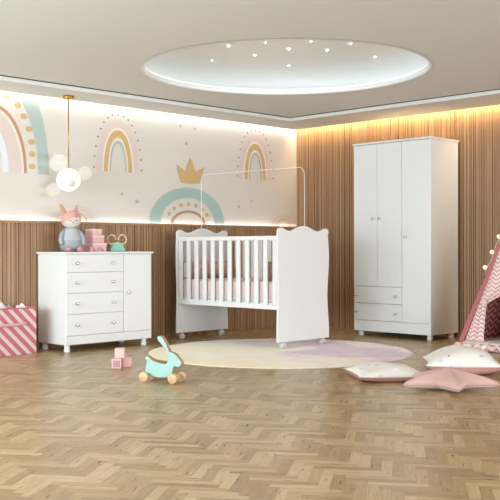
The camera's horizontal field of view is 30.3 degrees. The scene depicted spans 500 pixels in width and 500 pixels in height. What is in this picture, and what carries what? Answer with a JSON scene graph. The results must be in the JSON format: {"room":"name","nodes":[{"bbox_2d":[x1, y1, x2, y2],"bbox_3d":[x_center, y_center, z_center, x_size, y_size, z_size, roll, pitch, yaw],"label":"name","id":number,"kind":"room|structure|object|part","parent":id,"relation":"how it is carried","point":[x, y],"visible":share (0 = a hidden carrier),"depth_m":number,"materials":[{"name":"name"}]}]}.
{"room":"children's room","nodes":[
{"label":"children's room","id":0,"kind":"room"},
{"bbox_2d":[0,91,296,227],"bbox_3d":[-2.678,-0.295,7.657,0.110,2.373,9.286,0,0,45],"label":"wall","id":1,"kind":"structure","parent":0,"point":[146,166],"depth_m":9.20,"materials":[{"name":"paper"}]},
{"bbox_2d":[0,222,294,348],"bbox_3d":[-2.604,0.327,7.635,0.046,1.130,8.954,0,0,45],"label":"wall paneling","id":2,"kind":"structure","parent":1,"relation":"attached to","point":[19,242],"depth_m":9.17,"materials":[{"name":"brown wood"}]},
{"bbox_2d":[0,220,296,227],"bbox_3d":[-2.593,-0.250,7.621,0.030,0.022,8.954,0,0,45],"label":"trim","id":3,"kind":"structure","parent":1,"relation":"attached to","point":[5,221],"depth_m":9.19,"materials":[{"name":"brown wood"}]},
{"bbox_2d":[0,75,499,129],"bbox_3d":[0.296,-1.411,4.552,8.398,0.061,9.081,0,0,45],"label":"trim","id":4,"kind":"structure","parent":1,"relation":"attached to","point":[8,84],"depth_m":8.97,"materials":[{"name":"paint"}]},
{"bbox_2d":[0,327,499,499],"bbox_3d":[0.318,0.931,4.683,8.553,0.080,9.286,0,0,45],"label":"floor","id":5,"kind":"structure","parent":0,"point":[74,426],"depth_m":4.53,"materials":[{"name":"brown wood"}]},
{"bbox_2d":[0,306,36,356],"bbox_3d":[-2.140,0.689,7.816,0.273,0.402,0.639,0,0,45],"label":"fabric bin","id":6,"kind":"object","parent":5,"relation":"on","point":[17,325],"visible":0.91,"depth_m":7.83,"materials":[{"name":"pink fabric"}]},
{"bbox_3d":[-2.039,0.626,7.743,0.027,0.038,0.396,0,0,45],"label":"handle","id":7,"kind":"part","parent":6,"relation":"part of","materials":[{"name":"pink fabric"}]},
{"bbox_2d":[36,251,152,352],"bbox_3d":[-1.401,0.452,8.461,0.478,0.872,0.978,0,0,45],"label":"dresser","id":8,"kind":"object","parent":5,"relation":"on","point":[84,297],"visible":1,"depth_m":8.24,"materials":[{"name":"white paint"}]},
{"bbox_2d":[58,204,85,251],"bbox_3d":[-1.596,-0.201,8.271,0.252,0.433,0.218,0,0,-27],"label":"doll","id":9,"kind":"object","parent":8,"relation":"on","point":[71,239],"visible":1,"depth_m":8.23,"materials":[{"name":"fabric"}]},
{"bbox_3d":[-1.671,-0.114,8.225,0.052,0.149,0.090,0,0,17],"label":"arm","id":10,"kind":"part","parent":9,"relation":"part of"},
{"bbox_3d":[-1.514,-0.114,8.304,0.090,0.149,0.052,0,0,19],"label":"arm","id":11,"kind":"part","parent":9,"relation":"part of"},
{"bbox_2d":[81,243,106,251],"bbox_3d":[-1.439,-0.025,8.509,0.170,0.080,0.170,0,0,38],"label":"gift box","id":12,"kind":"object","parent":8,"relation":"on","point":[86,248],"visible":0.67,"depth_m":8.44,"materials":[{"name":"pink cardboard"}]},
{"bbox_2d":[84,235,104,242],"bbox_3d":[-1.439,-0.101,8.509,0.142,0.070,0.142,0,0,38],"label":"gift box","id":13,"kind":"object","parent":12,"relation":"on","point":[89,238],"visible":0.82,"depth_m":8.46,"materials":[{"name":"pink cardboard"}]},
{"bbox_2d":[85,229,101,234],"bbox_3d":[-1.439,-0.165,8.509,0.111,0.056,0.111,0,0,38],"label":"gift box","id":14,"kind":"object","parent":13,"relation":"on","point":[88,231],"visible":0.95,"depth_m":8.47,"materials":[{"name":"pink cardboard"}]},
{"bbox_3d":[-1.439,-0.182,8.509,0.111,0.022,0.111,0,0,38],"label":"lid","id":15,"kind":"part","parent":14,"relation":"part of","materials":[{"name":"pink cardboard"}]},
{"bbox_3d":[-1.439,-0.125,8.509,0.142,0.022,0.142,0,0,38],"label":"lid","id":16,"kind":"part","parent":13,"relation":"part of","materials":[{"name":"pink cardboard"}]},
{"bbox_3d":[-1.439,-0.054,8.509,0.170,0.022,0.170,0,0,38],"label":"lid","id":17,"kind":"part","parent":12,"relation":"part of","materials":[{"name":"pink cardboard"}]},
{"bbox_3d":[-1.377,0.117,8.208,0.020,0.155,0.613,0,0,45],"label":"drawer","id":18,"kind":"part","parent":8,"relation":"part of","materials":[{"name":"white paint"}]},
{"bbox_3d":[-1.376,0.287,8.208,0.020,0.177,0.613,0,0,45],"label":"drawer","id":19,"kind":"part","parent":8,"relation":"part of","materials":[{"name":"white paint"}]},
{"bbox_3d":[-1.376,0.468,8.208,0.020,0.178,0.613,0,0,45],"label":"drawer","id":20,"kind":"part","parent":8,"relation":"part of","materials":[{"name":"white paint"}]},
{"bbox_3d":[-1.376,0.653,8.209,0.020,0.183,0.613,0,0,45],"label":"drawer","id":21,"kind":"part","parent":8,"relation":"part of","materials":[{"name":"white paint"}]},
{"bbox_2d":[107,234,126,251],"bbox_3d":[-1.247,-0.068,8.674,0.203,0.165,0.046,0,0,-28],"label":"toy","id":22,"kind":"object","parent":8,"relation":"on","point":[116,246],"visible":1,"depth_m":8.65,"materials":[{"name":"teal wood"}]},
{"bbox_3d":[-1.044,0.390,8.542,0.020,0.705,0.318,0,0,45],"label":"door","id":23,"kind":"part","parent":8,"relation":"part of","materials":[{"name":"white paint"}]},
{"bbox_2d":[111,358,121,368],"bbox_3d":[-1.005,0.853,6.959,0.075,0.074,0.075,0,0,-10],"label":"block","id":24,"kind":"object","parent":5,"relation":"on","point":[116,363],"visible":1,"depth_m":6.92,"materials":[{"name":"pink wood"}]},
{"bbox_3d":[-0.999,0.853,6.923,0.052,0.052,0.002,0,0,-10],"label":"panel","id":25,"kind":"part","parent":24,"relation":"part of","materials":[{"name":"pink wood"}]},
{"bbox_2d":[115,348,124,357],"bbox_3d":[-0.983,0.778,6.989,0.075,0.074,0.075,0,0,-2],"label":"block","id":26,"kind":"object","parent":24,"relation":"on","point":[119,352],"visible":1,"depth_m":6.95,"materials":[{"name":"pink wood"}]},
{"bbox_3d":[-0.981,0.778,6.953,0.052,0.052,0.002,0,0,-2],"label":"panel","id":27,"kind":"part","parent":26,"relation":"part of","materials":[{"name":"wood"}]},
{"bbox_2d":[121,356,131,366],"bbox_3d":[-0.949,0.852,7.059,0.075,0.074,0.075,0,0,-25],"label":"block","id":28,"kind":"object","parent":5,"relation":"on","point":[127,361],"visible":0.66,"depth_m":7.03,"materials":[{"name":"pink wood"}]},
{"bbox_3d":[-0.933,0.852,7.026,0.052,0.052,0.002,0,0,-25],"label":"panel","id":29,"kind":"part","parent":28,"relation":"part of","materials":[{"name":"pink wood"}]},
{"bbox_2d":[139,336,186,383],"bbox_3d":[-0.587,0.735,6.247,0.304,0.310,0.145,0,0,26],"label":"toy","id":30,"kind":"object","parent":5,"relation":"on","point":[154,369],"visible":1,"depth_m":6.23,"materials":[{"name":"green paint"}]},
{"bbox_2d":[148,338,413,368],"bbox_3d":[0.260,0.882,8.049,2.287,0.006,2.284,0,0,45],"label":"round rug","id":31,"kind":"object","parent":5,"relation":"on","point":[233,353],"visible":0.85,"depth_m":7.80,"materials":[{"name":"beige carpet"}]},
{"bbox_2d":[175,167,328,348],"bbox_3d":[-0.003,0.059,8.927,1.420,1.651,0.705,0,0,45],"label":"crib","id":32,"kind":"object","parent":31,"relation":"on","point":[299,256],"visible":0.96,"depth_m":8.56,"materials":[{"name":"white paint"}]},
{"bbox_3d":[-0.483,0.301,9.405,0.022,1.042,0.705,0,0,45],"label":"panel","id":33,"kind":"part","parent":32,"relation":"part of","materials":[{"name":"white paint"}]},
{"bbox_3d":[-0.231,-0.108,8.690,1.345,0.038,0.024,0,0,45],"label":"rail","id":34,"kind":"part","parent":32,"relation":"part of","materials":[{"name":"white paint"}]},
{"bbox_3d":[-0.229,0.511,8.691,1.345,0.043,0.024,0,0,45],"label":"rail","id":35,"kind":"part","parent":32,"relation":"part of","materials":[{"name":"white paint"}]},
{"bbox_2d":[183,277,272,302],"bbox_3d":[0.002,0.379,8.923,1.336,0.190,0.621,0,0,45],"label":"mattress","id":36,"kind":"object","parent":32,"relation":"on","point":[270,290],"visible":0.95,"depth_m":8.71,"materials":[{"name":"pink fabric"}]},
{"bbox_2d":[193,263,210,277],"bbox_3d":[-0.464,0.203,9.171,0.140,0.160,0.230,0,0,45],"label":"cushion","id":37,"kind":"object","parent":36,"relation":"on","point":[200,264],"visible":0.39,"depth_m":9.12,"materials":[{"name":"pink fabric"}]},
{"bbox_2d":[183,261,226,278],"bbox_3d":[-0.447,0.198,9.369,0.065,0.170,0.605,0,0,45],"label":"bumper cover","id":38,"kind":"object","parent":36,"relation":"on","point":[185,262],"visible":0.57,"depth_m":9.19,"materials":[{"name":"pink fabric"}]},
{"bbox_2d":[215,262,226,277],"bbox_3d":[-0.281,0.202,9.370,0.140,0.160,0.230,0,0,45],"label":"cushion","id":39,"kind":"object","parent":36,"relation":"on","point":[217,264],"visible":0.31,"depth_m":9.30,"materials":[{"name":"pink fabric"}]},
{"bbox_2d":[268,261,271,280],"bbox_3d":[0.175,0.193,8.395,0.090,0.180,0.100,0,0,45],"label":"cushion","id":40,"kind":"object","parent":36,"relation":"on","point":[269,262],"visible":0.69,"depth_m":8.36,"materials":[{"name":"pink fabric"}]},
{"bbox_3d":[0.003,0.486,8.924,1.344,0.025,0.632,0,0,45],"label":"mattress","id":41,"kind":"part","parent":32,"relation":"part of","materials":[{"name":"white paint"}]},
{"bbox_3d":[0.001,-0.366,8.922,1.404,0.801,0.006,0,0,45],"label":"net frame","id":42,"kind":"part","parent":32,"relation":"part of","materials":[{"name":"white metal"}]},
{"bbox_3d":[0.487,0.301,8.441,0.022,1.042,0.705,0,0,45],"label":"panel","id":43,"kind":"part","parent":32,"relation":"part of","materials":[{"name":"white paint"}]},
{"bbox_2d":[342,362,419,381],"bbox_3d":[0.938,0.832,6.389,0.506,0.114,0.506,0,0,-7],"label":"throw pillow","id":44,"kind":"object","parent":5,"relation":"on","point":[374,371],"visible":0.92,"depth_m":6.21,"materials":[{"name":"beige fabric"}]},
{"bbox_2d":[352,136,458,340],"bbox_3d":[1.572,-0.109,9.414,0.962,1.978,0.529,0,0,45],"label":"wardrobe","id":45,"kind":"object","parent":5,"relation":"on","point":[406,190],"visible":1,"depth_m":9.18,"materials":[{"name":"white paint"}]},
{"bbox_3d":[1.190,-0.352,9.480,0.290,1.442,0.020,0,0,45],"label":"door","id":46,"kind":"part","parent":45,"relation":"part of","materials":[{"name":"white paint"}]},
{"bbox_3d":[1.298,0.457,9.375,0.592,0.168,0.020,0,0,45],"label":"drawer","id":47,"kind":"part","parent":45,"relation":"part of","materials":[{"name":"white paint"}]},
{"bbox_3d":[1.299,0.628,9.375,0.592,0.168,0.020,0,0,45],"label":"drawer","id":48,"kind":"part","parent":45,"relation":"part of","materials":[{"name":"white paint"}]},
{"bbox_3d":[1.401,-0.353,9.270,0.298,1.442,0.020,0,0,45],"label":"door","id":49,"kind":"part","parent":45,"relation":"part of","materials":[{"name":"white paint"}]},
{"bbox_3d":[1.579,-1.088,9.420,0.962,0.020,0.505,0,0,45],"label":"panel","id":50,"kind":"part","parent":45,"relation":"part of","materials":[{"name":"white paint"}]},
{"bbox_3d":[1.626,-0.181,9.046,0.328,1.786,0.020,0,0,45],"label":"door","id":51,"kind":"part","parent":45,"relation":"part of","materials":[{"name":"white paint"}]},
{"bbox_2d":[402,367,499,391],"bbox_3d":[1.264,0.817,5.864,0.625,0.140,0.594,0,0,0],"label":"cushion","id":52,"kind":"object","parent":5,"relation":"on","point":[450,379],"visible":1,"depth_m":5.79,"materials":[{"name":"pink fabric"}]},
{"bbox_2d":[421,345,499,374],"bbox_3d":[1.538,0.790,6.737,0.556,0.193,0.556,0,0,8],"label":"throw pillow","id":53,"kind":"object","parent":5,"relation":"on","point":[477,361],"visible":0.89,"depth_m":6.53,"materials":[{"name":"beige fabric"}]},
{"bbox_2d":[453,336,499,352],"bbox_3d":[2.420,0.844,8.109,1.031,0.072,0.772,0,0,45],"label":"mat","id":54,"kind":"object","parent":5,"relation":"on","point":[492,344],"visible":0.64,"depth_m":8.07,"materials":[{"name":"fabric"}]},
{"bbox_2d":[458,241,499,341],"bbox_3d":[2.518,-0.072,8.224,1.167,1.912,0.746,0,0,45],"label":"tent","id":55,"kind":"object","parent":5,"relation":"on","point":[483,321],"visible":0.94,"depth_m":8.30,"materials":[{"name":"pink fabric"}]},
{"bbox_3d":[2.324,0.082,8.444,0.532,1.567,0.666,0,0,45],"label":"panel","id":56,"kind":"part","parent":55,"relation":"part of","materials":[{"name":"pink fabric"}]},
{"bbox_2d":[483,234,499,274],"bbox_3d":[2.279,-0.234,8.301,0.371,0.922,0.046,0,0,15],"label":"string lights","id":57,"kind":"object","parent":55,"relation":"hanging from","point":[498,235],"visible":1,"depth_m":8.32,"materials":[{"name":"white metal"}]},
{"bbox_2d":[0,0,499,116],"bbox_3d":[0.252,-1.421,4.181,7.938,0.001,8.494,0,0,45],"label":"ceiling","id":58,"kind":"structure","parent":0,"point":[96,44],"depth_m":6.16,"materials":[{"name":"paint"}]},
{"bbox_2d":[46,95,91,196],"bbox_3d":[-1.628,-0.931,8.312,0.395,0.906,0.215,0,0,16],"label":"pendant lamp","id":59,"kind":"object","parent":58,"relation":"hanging from","point":[68,179],"visible":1,"depth_m":8.26,"materials":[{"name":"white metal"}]},
{"bbox_3d":[-1.631,-1.043,8.313,0.011,0.633,0.010,0,0,45],"label":"rod","id":60,"kind":"part","parent":59,"relation":"part of","materials":[{"name":"gold metal"}]},
{"bbox_3d":[-1.631,-0.630,8.314,0.216,0.210,0.216,0,0,45],"label":"globe","id":61,"kind":"part","parent":59,"relation":"part of","materials":[{"name":"white glass"}]},
{"bbox_2d":[140,38,431,94],"bbox_3d":[0.280,-1.442,7.345,2.284,0.038,2.284,0,0,45],"label":"trim","id":62,"kind":"structure","parent":58,"relation":"attached to","point":[428,66],"depth_m":8.08,"materials":[{"name":"paint"}]},
{"bbox_2d":[145,67,423,89],"bbox_3d":[0.280,-1.464,7.345,2.256,0.006,2.256,0,0,45],"label":"led strip","id":63,"kind":"object","parent":62,"relation":"attached to","point":[145,67],"visible":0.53,"depth_m":8.28,"materials":[{"name":"white plastic"}]},
{"bbox_2d":[144,39,427,89],"bbox_3d":[0.280,-1.559,7.345,2.980,0.196,2.980,0,0,45],"label":"ceiling","id":64,"kind":"structure","parent":58,"relation":"attached to","point":[344,63],"depth_m":8.21,"materials":[{"name":"white paint"}]},
{"bbox_2d":[296,105,499,336],"bbox_3d":[3.584,-0.308,7.897,8.453,2.373,0.116,0,0,45],"label":"wall","id":65,"kind":"structure","parent":0,"point":[325,154],"depth_m":9.89,"materials":[{"name":"brown wood"}]}
]}

